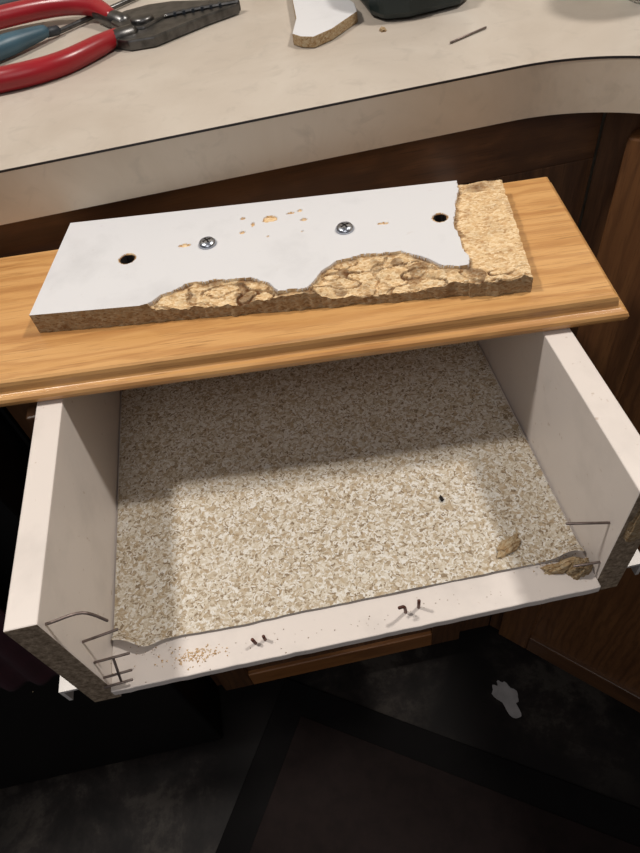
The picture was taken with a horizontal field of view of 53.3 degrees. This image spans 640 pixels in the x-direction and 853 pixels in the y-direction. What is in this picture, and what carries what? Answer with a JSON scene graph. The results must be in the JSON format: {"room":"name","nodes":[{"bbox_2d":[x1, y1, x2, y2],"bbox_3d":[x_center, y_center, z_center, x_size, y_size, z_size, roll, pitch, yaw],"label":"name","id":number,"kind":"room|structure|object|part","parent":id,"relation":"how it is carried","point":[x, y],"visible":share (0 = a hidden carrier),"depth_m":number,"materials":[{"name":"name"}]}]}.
{"room":"kitchen","nodes":[
{"label":"kitchen","id":0,"kind":"room"},
{"bbox_2d":[0,615,639,852],"bbox_3d":[0.207,0.907,1.151,3.280,0.040,2.440,-12,50,-1],"label":"floor","id":1,"kind":"structure","parent":0,"point":[183,800],"depth_m":1.34,"materials":[{"name":"tile"}]},
{"bbox_2d":[0,112,603,689],"bbox_3d":[0.014,-0.045,1.151,0.700,1.204,0.578,-12,50,-1],"label":"base cabinet","id":2,"kind":"object","parent":1,"relation":"on","point":[560,148],"visible":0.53,"depth_m":0.54,"materials":[{"name":"brown wood"}]},
{"bbox_3d":[-0.056,-0.200,0.542,0.600,0.056,0.020,-12,50,-1],"label":"rail","id":3,"kind":"part","parent":2,"relation":"part of","materials":[{"name":"brown wood"}]},
{"bbox_2d":[0,0,639,224],"bbox_3d":[0.130,-0.204,0.454,2.280,0.041,1.480,-12,50,-1],"label":"countertop","id":4,"kind":"structure","parent":2,"relation":"on","point":[234,96],"depth_m":0.50,"materials":[{"name":"laminate"}]},
{"bbox_2d":[0,0,18,4],"bbox_3d":[-0.348,-0.490,0.720,0.329,0.016,0.129,-12,50,-1],"label":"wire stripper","id":5,"kind":"object","parent":4,"relation":"on","point":[1,1],"visible":0.08,"depth_m":0.69,"materials":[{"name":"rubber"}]},
{"bbox_2d":[0,0,134,61],"bbox_3d":[-0.254,-0.407,0.637,0.024,0.020,0.332,34,63,30],"label":"screwdriver","id":6,"kind":"object","parent":4,"relation":"on","point":[12,43],"visible":1,"depth_m":0.61,"materials":[{"name":"plastic"}]},
{"bbox_3d":[-0.318,-0.349,0.599,0.143,0.020,0.021,-40,56,-22],"label":"handle","id":7,"kind":"part","parent":6,"relation":"part of","materials":[{"name":"blue plastic"}]},
{"bbox_2d":[0,0,240,93],"bbox_3d":[-0.249,-0.373,0.606,0.350,0.027,0.178,-12,50,-1],"label":"pliers","id":8,"kind":"object","parent":4,"relation":"on","point":[156,24],"visible":1,"depth_m":0.60,"materials":[{"name":"metal"}]},
{"bbox_2d":[292,0,357,47],"bbox_3d":[-0.003,-0.387,0.590,0.064,0.009,0.154,-12,50,-1],"label":"melamine offcut","id":9,"kind":"object","parent":4,"relation":"on","point":[318,22],"visible":1,"depth_m":0.56,"materials":[{"name":"white laminate"}]},
{"bbox_2d":[379,26,386,31],"bbox_3d":[0.054,-0.344,0.551,0.006,0.003,0.009,-12,50,-1],"label":"chunk","id":10,"kind":"object","parent":4,"relation":"on","point":[382,29],"visible":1,"depth_m":0.55,"materials":[{"name":"beige wood"}]},
{"bbox_2d":[360,0,463,18],"bbox_3d":[0.077,-0.450,0.593,0.115,0.062,0.195,-12,50,-1],"label":"tool case","id":11,"kind":"object","parent":4,"relation":"on","point":[386,9],"visible":1,"depth_m":0.55,"materials":[{"name":"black plastic"}]},
{"bbox_2d":[450,26,486,43],"bbox_3d":[0.122,-0.321,0.522,0.040,0.002,0.002,-31,53,-17],"label":"nail","id":12,"kind":"object","parent":4,"relation":"on","point":[485,27],"visible":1,"depth_m":0.52,"materials":[{"name":"metal"}]},
{"bbox_2d":[629,0,639,3],"bbox_3d":[0.277,-0.399,0.485,0.074,0.120,0.074,-12,50,-1],"label":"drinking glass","id":13,"kind":"object","parent":4,"relation":"on","point":[633,1],"visible":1,"depth_m":0.52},
{"bbox_2d":[0,177,639,701],"bbox_3d":[-0.042,-0.077,0.524,0.494,0.140,0.496,-12,50,-1],"label":"drawer box","id":14,"kind":"object","parent":2,"relation":"in","point":[234,512],"depth_m":0.44,"materials":[{"name":"white wood"}]},
{"bbox_2d":[154,644,227,669],"bbox_3d":[-0.083,0.148,0.411,0.049,0.001,0.017,-12,50,-1],"label":"crumbs","id":15,"kind":"object","parent":14,"relation":"on","point":[196,649],"visible":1,"depth_m":0.41,"materials":[{"name":"beige wood"}]},
{"bbox_2d":[29,180,532,332],"bbox_3d":[-0.030,-0.127,0.458,0.336,0.020,0.117,-4,51,5],"label":"drawer panel","id":16,"kind":"object","parent":14,"relation":"on","point":[438,240],"visible":1,"depth_m":0.44,"materials":[{"name":"white laminate"}]},
{"bbox_3d":[-0.046,-0.103,0.466,0.480,0.018,0.162,-8,50,2],"label":"oak drawer front","id":17,"kind":"part","parent":14,"relation":"part of","materials":[{"name":"brown wood"}]},
{"bbox_2d":[497,533,520,558],"bbox_3d":[0.127,0.080,0.430,0.025,0.003,0.011,-35,54,-19],"label":"flake","id":18,"kind":"object","parent":14,"relation":"on","point":[507,546],"visible":1,"depth_m":0.43,"materials":[{"name":"beige wood"}]},
{"bbox_2d":[519,544,583,571],"bbox_3d":[0.152,0.087,0.421,0.053,0.001,0.017,-12,50,-1],"label":"crumbs","id":19,"kind":"object","parent":14,"relation":"on","point":[573,544],"visible":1,"depth_m":0.42,"materials":[{"name":"beige wood"}]},
{"bbox_3d":[-0.005,0.215,1.017,0.396,0.792,0.006,-12,50,-1],"label":"door panel","id":20,"kind":"part","parent":2,"relation":"part of","materials":[{"name":"brown wood"}]},
{"bbox_3d":[0.044,0.482,1.339,0.388,0.060,0.018,-12,50,-1],"label":"door rail","id":21,"kind":"part","parent":2,"relation":"part of","materials":[{"name":"brown wood"}]},
{"bbox_2d":[215,678,639,852],"bbox_3d":[0.342,0.980,1.040,1.200,0.009,0.760,13,54,18],"label":"floor mat","id":22,"kind":"object","parent":1,"relation":"on","point":[327,773],"visible":1,"depth_m":1.26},
{"bbox_2d":[492,680,520,717],"bbox_3d":[0.404,0.581,1.362,0.047,0.001,0.082,-31,53,-17],"label":"paper scrap","id":23,"kind":"object","parent":1,"relation":"on","point":[502,692],"visible":1,"depth_m":1.36,"materials":[{"name":"white paper"}]},
{"bbox_2d":[490,112,639,711],"bbox_3d":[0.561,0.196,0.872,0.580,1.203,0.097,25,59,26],"label":"cabinet","id":24,"kind":"object","parent":1,"relation":"on","point":[594,638],"visible":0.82,"depth_m":0.71,"materials":[{"name":"brown wood"}]},
{"bbox_3d":[0.573,0.504,1.221,0.360,0.060,0.018,25,59,26],"label":"corner door rail","id":25,"kind":"part","parent":24,"relation":"part of","materials":[{"name":"brown wood"}]},
{"bbox_3d":[0.516,0.184,0.833,0.368,0.960,0.006,25,59,26],"label":"corner door panel","id":26,"kind":"part","parent":24,"relation":"part of","materials":[{"name":"brown wood"}]},
{"bbox_3d":[-0.627,0.127,1.103,0.612,1.194,0.721,-12,50,-1],"label":"oven range","id":27,"kind":"object","parent":1,"relation":"on","visible":0},
{"bbox_2d":[0,608,59,691],"bbox_3d":[-0.443,0.243,0.753,0.188,0.348,0.035,-12,50,-1],"label":"dish towel","id":28,"kind":"object","parent":27,"relation":"hanging from","point":[18,667],"depth_m":0.83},
{"bbox_2d":[578,112,605,229],"bbox_3d":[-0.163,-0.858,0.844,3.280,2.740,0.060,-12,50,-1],"label":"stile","id":29,"kind":"structure","parent":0,"point":[604,113],"depth_m":1.36,"materials":[{"name":"brown wood"}]}
]}

